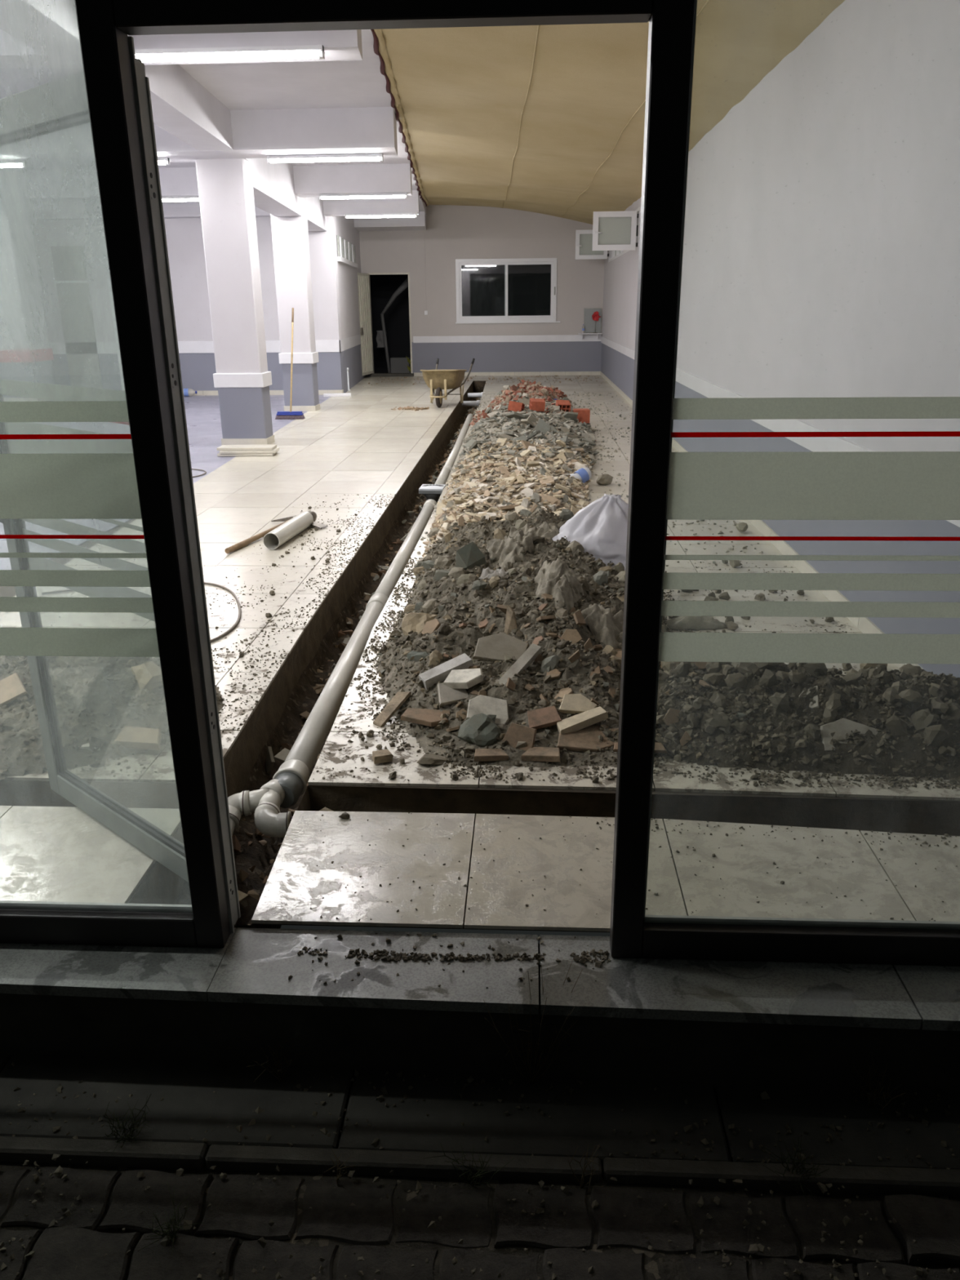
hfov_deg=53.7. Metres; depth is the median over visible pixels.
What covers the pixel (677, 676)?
clod
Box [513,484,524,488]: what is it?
shard
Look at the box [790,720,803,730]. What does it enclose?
clod
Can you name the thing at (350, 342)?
trim
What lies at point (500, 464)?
shard
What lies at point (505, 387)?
chunk
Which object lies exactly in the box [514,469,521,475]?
shard
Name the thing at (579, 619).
shard
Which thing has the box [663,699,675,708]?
clod
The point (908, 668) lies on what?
clod
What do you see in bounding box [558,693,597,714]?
marble slab
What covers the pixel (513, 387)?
fragment
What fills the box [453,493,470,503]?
shard
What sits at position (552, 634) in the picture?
shard
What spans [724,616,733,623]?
clod
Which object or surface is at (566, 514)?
stone
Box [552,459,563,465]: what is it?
shard
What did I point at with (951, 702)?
clod
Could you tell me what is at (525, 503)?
chunk
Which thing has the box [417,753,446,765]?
clod
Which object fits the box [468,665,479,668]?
shard
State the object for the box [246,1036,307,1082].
weed
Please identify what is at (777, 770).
crumbs
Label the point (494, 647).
shard
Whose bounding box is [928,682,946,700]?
clod
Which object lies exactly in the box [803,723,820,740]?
clod
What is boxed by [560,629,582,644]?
shard
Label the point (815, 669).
clod
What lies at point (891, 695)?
clod
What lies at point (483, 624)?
shard
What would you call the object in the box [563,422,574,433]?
shard
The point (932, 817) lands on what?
trench
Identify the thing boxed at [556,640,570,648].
clod
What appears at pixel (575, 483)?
shard
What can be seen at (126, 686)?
clod
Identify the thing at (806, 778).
clod
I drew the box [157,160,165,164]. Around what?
diffuser
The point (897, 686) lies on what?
clod
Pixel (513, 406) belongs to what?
brick
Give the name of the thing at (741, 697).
clod
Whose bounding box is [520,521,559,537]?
clod
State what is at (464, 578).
stone
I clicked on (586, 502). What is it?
shard
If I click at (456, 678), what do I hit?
marble slab
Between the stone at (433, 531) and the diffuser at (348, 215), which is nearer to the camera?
the stone at (433, 531)
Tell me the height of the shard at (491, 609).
0.041 m
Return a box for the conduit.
[423,230,427,315]
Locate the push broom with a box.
[275,307,305,419]
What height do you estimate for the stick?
0.035 m
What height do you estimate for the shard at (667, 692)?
0.031 m
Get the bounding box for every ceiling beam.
[0,0,326,231]
[0,28,362,68]
[0,106,397,162]
[0,163,412,202]
[0,190,419,220]
[353,211,426,231]
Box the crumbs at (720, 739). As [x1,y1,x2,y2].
[607,649,959,773]
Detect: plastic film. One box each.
[666,616,727,630]
[731,662,753,666]
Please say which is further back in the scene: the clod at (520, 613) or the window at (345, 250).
the window at (345, 250)
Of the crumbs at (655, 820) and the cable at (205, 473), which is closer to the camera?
the crumbs at (655, 820)
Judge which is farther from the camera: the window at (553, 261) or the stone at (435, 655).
the window at (553, 261)
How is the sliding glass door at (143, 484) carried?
in the wall
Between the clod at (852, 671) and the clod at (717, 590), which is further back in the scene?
the clod at (717, 590)
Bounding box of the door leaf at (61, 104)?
[0,57,188,882]
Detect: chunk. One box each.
[445,501,453,507]
[453,487,462,494]
[460,468,468,475]
[502,385,510,390]
[513,453,522,457]
[515,392,522,397]
[520,498,529,508]
[522,392,528,396]
[531,492,540,502]
[533,502,540,511]
[539,466,546,475]
[547,505,556,511]
[560,463,568,470]
[560,494,568,502]
[566,478,573,483]
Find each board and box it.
[216,444,276,450]
[217,451,277,456]
[219,447,279,453]
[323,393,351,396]
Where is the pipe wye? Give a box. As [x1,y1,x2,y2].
[227,759,309,838]
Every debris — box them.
[288,930,611,988]
[413,392,763,566]
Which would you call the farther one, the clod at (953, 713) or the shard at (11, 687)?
the shard at (11, 687)
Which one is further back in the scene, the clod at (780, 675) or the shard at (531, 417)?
the shard at (531, 417)
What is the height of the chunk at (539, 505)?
0.097 m
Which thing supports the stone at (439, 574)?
on the heap at (575, 667)
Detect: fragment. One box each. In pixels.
[372,749,392,764]
[505,396,509,403]
[509,384,516,391]
[531,386,538,390]
[540,387,549,395]
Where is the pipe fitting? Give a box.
[418,484,445,502]
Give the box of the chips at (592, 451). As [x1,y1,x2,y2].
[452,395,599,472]
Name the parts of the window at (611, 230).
glass pane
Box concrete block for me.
[390,357,410,373]
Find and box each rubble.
[231,397,479,924]
[391,405,429,410]
[431,394,595,528]
[493,382,563,403]
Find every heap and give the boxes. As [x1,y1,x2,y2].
[0,655,224,779]
[374,511,674,767]
[654,662,959,780]
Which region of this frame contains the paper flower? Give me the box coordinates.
[591,311,600,333]
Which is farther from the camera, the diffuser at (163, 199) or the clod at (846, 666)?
the diffuser at (163, 199)
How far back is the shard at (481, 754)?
3.52 m
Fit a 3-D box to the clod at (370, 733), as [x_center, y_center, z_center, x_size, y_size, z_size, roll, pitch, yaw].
[-0.434,0.372,3.755,0.031,0.033,0.038,2,19,7]
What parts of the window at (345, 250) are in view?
sill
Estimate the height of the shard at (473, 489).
0.059 m
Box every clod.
[61,683,72,692]
[88,736,103,751]
[89,760,106,767]
[122,684,129,689]
[126,658,141,666]
[137,688,145,697]
[265,613,271,617]
[269,590,275,595]
[337,812,350,819]
[358,731,364,737]
[366,729,374,737]
[375,743,382,750]
[379,644,387,653]
[388,771,396,778]
[390,628,400,637]
[397,635,404,641]
[400,758,404,764]
[404,640,412,648]
[409,673,416,679]
[417,680,424,688]
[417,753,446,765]
[436,622,450,635]
[445,604,453,611]
[450,773,458,781]
[467,621,474,626]
[469,574,479,581]
[474,539,479,545]
[474,769,479,775]
[481,666,487,671]
[498,579,508,588]
[505,561,513,569]
[512,759,519,766]
[515,609,524,617]
[516,773,522,781]
[523,568,530,576]
[528,564,537,568]
[532,536,545,543]
[538,698,548,706]
[556,608,568,619]
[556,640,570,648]
[566,680,573,684]
[574,548,582,556]
[577,576,587,583]
[581,581,590,590]
[589,580,599,589]
[589,672,601,685]
[592,775,599,782]
[653,760,659,767]
[656,714,665,724]
[658,669,670,683]
[661,624,666,631]
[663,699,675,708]
[667,670,679,679]
[670,691,678,697]
[671,682,681,688]
[673,662,692,677]
[673,754,681,762]
[679,676,687,685]
[680,589,693,592]
[683,679,693,686]
[683,704,697,711]
[686,712,699,727]
[692,697,710,709]
[702,672,724,686]
[704,724,718,734]
[705,662,721,673]
[705,711,730,728]
[707,591,715,597]
[708,692,726,709]
[715,589,721,592]
[718,591,730,600]
[719,662,731,668]
[721,664,735,675]
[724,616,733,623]
[724,672,747,688]
[724,700,734,706]
[725,621,738,630]
[729,720,748,733]
[733,701,743,711]
[734,693,746,702]
[737,662,761,678]
[741,616,750,620]
[742,702,749,708]
[750,773,759,779]
[752,662,778,671]
[752,781,758,786]
[754,592,765,600]
[758,668,776,688]
[763,721,774,728]
[768,692,789,711]
[774,777,781,782]
[775,671,789,681]
[777,744,788,755]
[779,679,789,691]
[787,662,797,671]
[787,669,806,684]
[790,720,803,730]
[791,772,801,778]
[795,739,806,747]
[796,590,804,595]
[802,776,808,781]
[803,662,827,677]
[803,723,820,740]
[822,707,837,724]
[824,617,833,622]
[825,692,843,711]
[830,667,842,675]
[842,662,852,670]
[842,671,862,686]
[844,686,852,697]
[846,667,858,674]
[857,666,872,679]
[857,686,870,693]
[863,681,871,689]
[868,667,875,678]
[872,663,887,675]
[880,671,892,684]
[881,686,902,703]
[885,714,909,737]
[890,680,905,693]
[898,688,922,709]
[899,663,922,675]
[911,708,938,731]
[923,724,948,746]
[924,696,942,709]
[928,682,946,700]
[930,697,948,714]
[945,704,959,724]
[947,698,959,708]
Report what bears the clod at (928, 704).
on the heap at (907, 748)
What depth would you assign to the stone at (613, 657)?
4.03 m
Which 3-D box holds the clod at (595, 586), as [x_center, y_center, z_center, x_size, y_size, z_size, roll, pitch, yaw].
[0.573,-0.266,4.685,0.053,0.060,0.075,-8,21,-19]
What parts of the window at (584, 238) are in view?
glass pane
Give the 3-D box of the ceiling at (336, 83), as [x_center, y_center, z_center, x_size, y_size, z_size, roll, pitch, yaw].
[-5.732,-6.466,11.960,11.251,0.420,21.850,0,19,3]
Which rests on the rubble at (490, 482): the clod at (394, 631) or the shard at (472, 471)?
the shard at (472, 471)
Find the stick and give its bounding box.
[404,407,427,409]
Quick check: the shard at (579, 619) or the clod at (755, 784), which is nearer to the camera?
the clod at (755, 784)
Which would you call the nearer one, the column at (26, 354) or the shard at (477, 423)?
the shard at (477, 423)
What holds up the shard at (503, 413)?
on the rubble at (490, 482)
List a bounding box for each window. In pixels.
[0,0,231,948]
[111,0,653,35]
[336,235,357,267]
[455,257,559,323]
[575,229,608,259]
[591,210,639,250]
[608,206,639,262]
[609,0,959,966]
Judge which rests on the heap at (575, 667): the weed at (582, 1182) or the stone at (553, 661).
the stone at (553, 661)
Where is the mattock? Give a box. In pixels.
[225,515,328,553]
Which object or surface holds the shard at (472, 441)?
on the rubble at (490, 482)
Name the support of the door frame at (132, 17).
in the wall
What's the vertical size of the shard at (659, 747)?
0.024 m
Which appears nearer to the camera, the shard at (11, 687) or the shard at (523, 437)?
the shard at (11, 687)
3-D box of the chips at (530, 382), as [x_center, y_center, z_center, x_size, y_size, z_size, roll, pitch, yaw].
[0.855,-3.922,15.371,1.618,0.423,4.895,0,19,3]
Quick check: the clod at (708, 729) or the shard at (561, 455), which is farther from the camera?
the shard at (561, 455)
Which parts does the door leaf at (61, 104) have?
lever handle, rail, rail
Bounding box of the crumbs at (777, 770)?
[313,557,959,789]
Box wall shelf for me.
[577,333,601,338]
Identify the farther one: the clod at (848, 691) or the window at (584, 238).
the window at (584, 238)
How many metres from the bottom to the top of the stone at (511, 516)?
0.090 m
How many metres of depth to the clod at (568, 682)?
3.86 m
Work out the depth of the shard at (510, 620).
4.25 m
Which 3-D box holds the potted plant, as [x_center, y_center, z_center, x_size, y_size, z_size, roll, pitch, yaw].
[-1.707,-6.944,23.916,0.357,0.680,0.348,-9,21,-22]
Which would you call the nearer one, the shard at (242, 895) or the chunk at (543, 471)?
the shard at (242, 895)
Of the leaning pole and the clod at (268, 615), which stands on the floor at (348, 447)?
the clod at (268, 615)
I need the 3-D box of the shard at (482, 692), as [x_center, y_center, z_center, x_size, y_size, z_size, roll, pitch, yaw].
[0.007,0.228,3.822,0.042,0.057,0.025,-11,22,-28]
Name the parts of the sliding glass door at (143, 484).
rail, frame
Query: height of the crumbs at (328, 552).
0.021 m
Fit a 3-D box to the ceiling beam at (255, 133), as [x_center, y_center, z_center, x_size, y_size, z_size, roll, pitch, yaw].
[-6.161,-5.536,10.532,10.551,0.380,0.600,0,19,3]
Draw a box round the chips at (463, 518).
[417,438,594,561]
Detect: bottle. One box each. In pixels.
[183,388,197,396]
[568,466,591,483]
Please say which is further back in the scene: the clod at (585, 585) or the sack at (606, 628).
the clod at (585, 585)
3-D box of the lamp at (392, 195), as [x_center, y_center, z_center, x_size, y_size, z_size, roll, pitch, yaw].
[-1.738,-6.601,14.115,1.310,0.070,0.110,0,19,3]
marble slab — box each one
[443,668,483,688]
[466,694,508,724]
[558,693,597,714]
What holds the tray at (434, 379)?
on the wheelbarrow
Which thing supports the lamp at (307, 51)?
attached to the ceiling beam at (339, 45)
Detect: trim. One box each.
[48,339,341,354]
[338,334,360,351]
[413,334,601,342]
[600,336,959,527]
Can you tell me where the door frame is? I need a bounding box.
[127,35,240,933]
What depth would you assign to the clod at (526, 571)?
4.78 m
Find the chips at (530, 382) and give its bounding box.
[481,380,573,418]
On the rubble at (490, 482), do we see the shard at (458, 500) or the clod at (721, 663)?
the shard at (458, 500)
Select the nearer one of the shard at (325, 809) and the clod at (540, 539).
the shard at (325, 809)
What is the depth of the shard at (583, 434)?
11.50 m
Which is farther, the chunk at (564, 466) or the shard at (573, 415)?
the shard at (573, 415)
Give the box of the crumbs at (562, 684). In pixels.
[376,501,789,766]
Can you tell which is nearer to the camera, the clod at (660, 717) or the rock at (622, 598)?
the clod at (660, 717)
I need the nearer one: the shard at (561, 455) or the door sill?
the door sill
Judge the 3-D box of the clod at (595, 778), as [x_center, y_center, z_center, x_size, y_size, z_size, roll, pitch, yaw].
[0.412,0.498,3.375,0.032,0.027,0.019,-11,22,-28]
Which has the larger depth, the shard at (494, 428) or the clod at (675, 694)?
the shard at (494, 428)
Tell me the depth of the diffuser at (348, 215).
17.11 m
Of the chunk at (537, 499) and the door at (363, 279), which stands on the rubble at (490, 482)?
the chunk at (537, 499)
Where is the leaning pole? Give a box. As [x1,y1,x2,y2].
[380,277,408,373]
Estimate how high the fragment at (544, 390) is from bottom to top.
0.114 m
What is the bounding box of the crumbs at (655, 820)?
[310,809,957,920]
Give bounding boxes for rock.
[131,661,163,691]
[401,612,437,635]
[406,650,428,662]
[422,560,434,569]
[444,532,452,543]
[455,541,485,569]
[457,712,501,746]
[596,473,613,484]
[611,591,624,603]
[616,570,625,582]
[660,661,706,670]
[703,595,718,600]
[728,560,742,567]
[736,522,747,532]
[859,662,887,669]
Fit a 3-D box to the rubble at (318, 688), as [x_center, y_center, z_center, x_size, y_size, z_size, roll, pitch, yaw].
[-0.379,-2.241,12.100,0.433,0.107,19.920,0,19,3]
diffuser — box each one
[0,163,22,167]
[135,50,318,62]
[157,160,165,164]
[162,198,199,201]
[269,156,379,163]
[320,195,404,199]
[346,214,415,217]
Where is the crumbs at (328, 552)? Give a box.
[69,493,395,777]
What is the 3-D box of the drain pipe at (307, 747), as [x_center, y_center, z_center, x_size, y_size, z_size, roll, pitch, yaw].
[-0.412,-1.578,9.635,0.165,0.127,12.641,0,19,3]
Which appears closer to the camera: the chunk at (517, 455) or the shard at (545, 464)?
the shard at (545, 464)
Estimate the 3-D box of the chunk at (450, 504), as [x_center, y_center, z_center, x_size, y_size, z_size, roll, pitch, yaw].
[-0.235,-1.026,7.354,0.066,0.104,0.077,0,19,1]
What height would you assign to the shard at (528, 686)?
0.021 m
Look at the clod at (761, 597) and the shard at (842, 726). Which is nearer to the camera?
the shard at (842, 726)
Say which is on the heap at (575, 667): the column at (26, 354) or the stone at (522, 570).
the stone at (522, 570)
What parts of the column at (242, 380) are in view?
skirting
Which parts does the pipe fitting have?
grate plate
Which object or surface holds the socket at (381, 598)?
attached to the drain pipe at (307, 747)
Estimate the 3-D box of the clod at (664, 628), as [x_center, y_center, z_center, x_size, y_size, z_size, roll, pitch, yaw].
[0.870,-0.045,4.531,0.050,0.059,0.056,14,24,36]
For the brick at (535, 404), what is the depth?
13.11 m
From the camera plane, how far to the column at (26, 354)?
17.22 m
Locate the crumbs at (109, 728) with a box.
[0,655,222,776]
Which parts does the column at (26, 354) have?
skirting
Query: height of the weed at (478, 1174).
0.092 m
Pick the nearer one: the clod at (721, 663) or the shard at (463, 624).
the clod at (721, 663)
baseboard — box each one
[182,390,342,395]
[413,371,600,376]
[600,371,923,669]
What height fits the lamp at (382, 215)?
0.070 m
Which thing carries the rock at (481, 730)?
on the heap at (575, 667)
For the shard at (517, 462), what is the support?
on the rubble at (490, 482)
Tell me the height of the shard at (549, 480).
0.073 m
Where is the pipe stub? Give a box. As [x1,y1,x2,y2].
[346,367,350,391]
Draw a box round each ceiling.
[0,29,426,214]
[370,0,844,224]
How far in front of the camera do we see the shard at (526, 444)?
9.71 m
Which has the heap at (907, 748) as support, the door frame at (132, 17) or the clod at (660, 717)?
the clod at (660, 717)
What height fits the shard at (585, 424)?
0.166 m
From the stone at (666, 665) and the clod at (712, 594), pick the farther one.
the clod at (712, 594)
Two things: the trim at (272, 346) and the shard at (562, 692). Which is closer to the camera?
the shard at (562, 692)
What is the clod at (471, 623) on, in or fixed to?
on the heap at (575, 667)
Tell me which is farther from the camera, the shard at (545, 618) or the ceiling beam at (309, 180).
the ceiling beam at (309, 180)
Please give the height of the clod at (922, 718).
0.078 m
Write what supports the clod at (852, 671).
on the heap at (907, 748)
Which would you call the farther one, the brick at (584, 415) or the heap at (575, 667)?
the brick at (584, 415)
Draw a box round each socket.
[365,592,388,608]
[422,499,436,506]
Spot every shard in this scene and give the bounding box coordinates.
[0,672,26,706]
[76,742,100,751]
[113,725,161,750]
[237,889,248,902]
[273,747,290,762]
[320,807,333,811]
[373,691,411,727]
[400,707,448,726]
[421,618,440,634]
[435,501,445,515]
[435,522,450,540]
[437,682,468,705]
[440,710,449,715]
[444,485,462,497]
[446,515,458,520]
[446,725,460,732]
[447,507,459,516]
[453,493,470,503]
[454,497,467,504]
[455,701,463,707]
[455,708,467,719]
[458,622,467,627]
[459,501,474,507]
[462,430,478,440]
[462,480,477,488]
[463,439,476,448]
[466,487,477,493]
[468,467,478,473]
[468,497,481,502]
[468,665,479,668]
[469,440,488,452]
[470,422,483,430]
[470,451,480,457]
[470,689,478,695]
[471,512,492,522]
[472,503,487,506]
[473,632,528,662]
[474,748,508,761]
[477,511,496,519]
[478,617,488,628]
[478,688,486,696]
[480,496,500,503]
[485,459,494,463]
[485,507,498,512]
[486,411,501,418]
[486,427,500,434]
[487,446,496,454]
[488,606,495,613]
[488,622,495,632]
[490,453,509,457]
[493,404,502,411]
[493,462,504,466]
[494,438,507,446]
[497,433,513,439]
[497,444,506,451]
[497,476,515,484]
[497,504,519,511]
[497,604,513,613]
[499,431,520,436]
[499,466,511,475]
[502,412,524,414]
[502,422,511,427]
[502,722,536,751]
[504,604,516,634]
[505,411,524,419]
[506,677,515,691]
[509,475,519,484]
[511,435,528,442]
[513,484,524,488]
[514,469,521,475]
[515,457,521,466]
[518,398,529,405]
[519,487,533,497]
[520,418,536,427]
[520,429,531,435]
[520,440,537,448]
[520,449,532,456]
[520,746,559,761]
[522,413,530,418]
[524,461,539,469]
[524,482,535,488]
[524,683,534,690]
[526,430,540,438]
[526,455,536,462]
[527,413,537,422]
[527,445,536,451]
[527,706,561,729]
[529,503,537,511]
[532,635,543,644]
[533,653,544,662]
[534,417,551,435]
[536,615,555,621]
[537,433,547,439]
[537,475,554,485]
[537,603,547,610]
[538,462,545,466]
[539,495,560,506]
[539,693,548,701]
[541,593,553,599]
[544,404,559,411]
[544,462,555,470]
[545,631,557,637]
[546,668,561,679]
[550,425,558,431]
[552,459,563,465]
[554,489,562,494]
[554,510,561,515]
[554,687,573,703]
[555,440,566,448]
[555,451,566,461]
[555,483,569,491]
[556,725,618,751]
[558,435,568,444]
[560,426,570,432]
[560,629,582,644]
[562,411,577,421]
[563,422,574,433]
[564,434,577,438]
[564,452,574,459]
[568,649,580,662]
[570,461,586,470]
[570,504,578,515]
[571,492,584,499]
[573,480,580,487]
[573,609,586,625]
[574,448,583,451]
[577,498,588,506]
[581,431,592,441]
[581,437,594,444]
[582,422,589,429]
[583,638,593,652]
[586,433,595,441]
[590,665,600,675]
[590,697,598,705]
[592,644,602,651]
[603,665,613,674]
[608,687,615,697]
[613,742,666,752]
[615,650,622,658]
[662,708,680,725]
[663,689,676,695]
[680,731,692,746]
[698,679,711,687]
[799,685,819,707]
[820,718,880,751]
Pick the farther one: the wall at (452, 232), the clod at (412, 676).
the wall at (452, 232)
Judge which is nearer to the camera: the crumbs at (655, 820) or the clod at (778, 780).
the crumbs at (655, 820)
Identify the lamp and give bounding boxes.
[0,160,28,168]
[134,44,324,62]
[157,157,169,164]
[161,195,199,201]
[266,153,383,163]
[319,192,407,199]
[345,213,417,218]
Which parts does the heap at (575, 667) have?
stone strip, stone strip, stone strip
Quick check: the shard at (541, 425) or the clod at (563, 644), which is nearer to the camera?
the clod at (563, 644)
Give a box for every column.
[0,209,55,401]
[195,158,275,444]
[270,197,320,411]
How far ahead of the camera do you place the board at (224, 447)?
10.91 m
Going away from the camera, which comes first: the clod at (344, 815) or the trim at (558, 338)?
the clod at (344, 815)
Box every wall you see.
[30,216,344,393]
[334,216,365,393]
[359,204,604,376]
[600,0,959,677]
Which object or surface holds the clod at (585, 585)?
on the heap at (575, 667)
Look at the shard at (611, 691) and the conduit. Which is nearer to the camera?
the shard at (611, 691)
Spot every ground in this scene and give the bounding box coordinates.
[0,1053,959,1279]
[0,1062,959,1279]
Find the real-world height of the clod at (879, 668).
0.060 m
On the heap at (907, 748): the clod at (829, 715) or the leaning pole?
the clod at (829, 715)
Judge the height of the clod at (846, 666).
0.044 m
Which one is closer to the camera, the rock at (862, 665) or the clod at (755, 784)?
the clod at (755, 784)
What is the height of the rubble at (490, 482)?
0.311 m
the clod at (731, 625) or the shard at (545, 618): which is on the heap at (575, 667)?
the shard at (545, 618)
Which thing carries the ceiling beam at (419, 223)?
attached to the ceiling at (336, 83)
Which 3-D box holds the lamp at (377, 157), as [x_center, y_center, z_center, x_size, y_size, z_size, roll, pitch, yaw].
[-1.718,-5.340,10.525,1.290,0.070,0.110,0,19,3]
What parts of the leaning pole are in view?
post, arm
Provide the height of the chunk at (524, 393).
0.104 m
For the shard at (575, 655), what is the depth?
3.95 m
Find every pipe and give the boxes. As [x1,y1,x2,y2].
[262,511,316,549]
[284,413,473,773]
[462,400,480,406]
[467,391,484,397]
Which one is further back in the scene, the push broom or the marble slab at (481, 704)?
the push broom
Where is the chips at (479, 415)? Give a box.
[469,397,497,426]
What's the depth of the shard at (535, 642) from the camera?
4.08 m
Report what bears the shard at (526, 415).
on the rubble at (490, 482)
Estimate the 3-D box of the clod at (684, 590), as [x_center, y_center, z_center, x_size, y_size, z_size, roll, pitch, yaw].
[1.219,-0.299,5.605,0.080,0.041,0.051,11,22,29]
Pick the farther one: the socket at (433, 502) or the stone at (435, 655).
the socket at (433, 502)
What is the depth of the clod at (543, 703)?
3.77 m
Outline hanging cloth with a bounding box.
[376,330,384,347]
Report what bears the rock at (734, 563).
on the floor at (348, 447)
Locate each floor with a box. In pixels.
[0,374,959,932]
[0,780,178,808]
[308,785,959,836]
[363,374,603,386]
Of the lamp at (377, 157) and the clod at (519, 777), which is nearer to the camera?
the clod at (519, 777)
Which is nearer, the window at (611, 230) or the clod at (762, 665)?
the clod at (762, 665)
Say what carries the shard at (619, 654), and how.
on the heap at (575, 667)
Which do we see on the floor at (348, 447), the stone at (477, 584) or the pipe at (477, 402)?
the pipe at (477, 402)
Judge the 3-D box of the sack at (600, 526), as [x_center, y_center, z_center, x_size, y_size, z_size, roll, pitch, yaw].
[0.669,-0.587,5.360,0.638,0.441,0.608,7,21,21]
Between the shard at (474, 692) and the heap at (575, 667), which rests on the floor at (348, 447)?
the heap at (575, 667)
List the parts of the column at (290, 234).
skirting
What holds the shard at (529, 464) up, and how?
on the rubble at (490, 482)
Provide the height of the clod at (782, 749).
0.036 m
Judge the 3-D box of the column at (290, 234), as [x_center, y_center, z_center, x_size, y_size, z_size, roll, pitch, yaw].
[-2.975,-5.364,15.290,0.560,3.280,0.430,0,19,3]
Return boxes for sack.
[485,526,533,572]
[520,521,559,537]
[534,557,583,610]
[551,493,628,570]
[577,603,623,649]
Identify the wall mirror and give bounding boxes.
[583,307,601,333]
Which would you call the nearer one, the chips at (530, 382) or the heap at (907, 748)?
the heap at (907, 748)
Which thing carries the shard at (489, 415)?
on the rubble at (490, 482)
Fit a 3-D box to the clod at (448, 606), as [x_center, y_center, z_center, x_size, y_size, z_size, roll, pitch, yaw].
[-0.144,-0.151,4.493,0.040,0.037,0.030,2,20,7]
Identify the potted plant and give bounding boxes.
[405,355,411,372]
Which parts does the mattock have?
handle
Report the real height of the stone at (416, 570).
0.085 m
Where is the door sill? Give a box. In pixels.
[0,927,959,1093]
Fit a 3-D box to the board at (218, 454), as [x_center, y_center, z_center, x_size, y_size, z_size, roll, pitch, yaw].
[-2.703,-2.171,11.034,0.640,0.030,0.260,-1,19,0]
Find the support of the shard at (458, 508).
on the rubble at (490, 482)
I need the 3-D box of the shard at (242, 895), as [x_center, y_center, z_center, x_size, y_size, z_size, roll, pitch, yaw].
[-0.845,0.866,3.200,0.068,0.045,0.111,11,22,30]
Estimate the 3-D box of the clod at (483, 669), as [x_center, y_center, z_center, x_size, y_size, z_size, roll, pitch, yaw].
[0.019,0.125,3.973,0.024,0.030,0.031,4,20,12]
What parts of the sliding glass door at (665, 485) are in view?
frame, rail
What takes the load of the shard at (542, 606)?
on the heap at (575, 667)
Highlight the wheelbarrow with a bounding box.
[420,358,475,407]
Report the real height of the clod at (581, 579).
0.059 m
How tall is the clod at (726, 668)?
0.062 m
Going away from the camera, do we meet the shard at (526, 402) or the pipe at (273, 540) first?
the pipe at (273, 540)
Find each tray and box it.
[420,369,466,389]
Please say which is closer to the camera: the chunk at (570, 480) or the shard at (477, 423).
the chunk at (570, 480)
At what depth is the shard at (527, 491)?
7.37 m
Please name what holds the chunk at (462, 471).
on the rubble at (490, 482)
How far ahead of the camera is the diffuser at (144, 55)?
6.16 m
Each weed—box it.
[102,1093,151,1154]
[138,1182,204,1256]
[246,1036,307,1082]
[323,1148,355,1186]
[424,1142,513,1194]
[567,1143,599,1192]
[760,1137,828,1204]
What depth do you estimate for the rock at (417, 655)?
4.21 m
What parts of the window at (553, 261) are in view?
sash, sill, sash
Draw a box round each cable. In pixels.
[41,582,241,642]
[191,468,206,477]
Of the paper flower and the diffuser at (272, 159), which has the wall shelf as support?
the paper flower
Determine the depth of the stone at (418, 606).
4.84 m
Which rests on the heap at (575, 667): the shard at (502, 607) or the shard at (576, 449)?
the shard at (502, 607)
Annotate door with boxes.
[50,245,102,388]
[107,278,124,391]
[357,272,413,377]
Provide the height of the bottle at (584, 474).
0.178 m
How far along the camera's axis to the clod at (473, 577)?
4.75 m
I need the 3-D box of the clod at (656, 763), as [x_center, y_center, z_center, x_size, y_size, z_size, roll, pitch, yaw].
[0.647,0.457,3.488,0.025,0.024,0.020,-11,22,-28]
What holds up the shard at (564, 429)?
on the rubble at (490, 482)
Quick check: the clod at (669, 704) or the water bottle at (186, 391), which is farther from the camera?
the water bottle at (186, 391)
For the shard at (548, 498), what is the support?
on the rubble at (490, 482)
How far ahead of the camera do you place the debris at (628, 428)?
10.36 m
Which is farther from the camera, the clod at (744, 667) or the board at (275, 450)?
the board at (275, 450)
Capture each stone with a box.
[404,604,415,613]
[413,566,424,575]
[414,560,422,567]
[414,601,423,610]
[417,579,426,591]
[422,598,436,613]
[428,527,439,541]
[428,649,442,666]
[432,569,448,581]
[434,555,453,568]
[448,567,465,577]
[456,573,472,585]
[471,580,487,591]
[488,576,500,587]
[493,528,506,539]
[504,511,519,520]
[515,519,527,529]
[518,567,526,573]
[520,509,532,515]
[540,655,559,673]
[559,508,573,519]
[565,540,584,553]
[593,570,608,586]
[597,565,611,572]
[601,644,617,655]
[608,655,622,666]
[613,562,624,573]
[661,661,680,671]
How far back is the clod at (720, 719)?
3.54 m
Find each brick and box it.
[507,400,524,412]
[528,398,545,411]
[555,400,570,412]
[573,408,590,422]
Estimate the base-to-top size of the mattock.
0.067 m

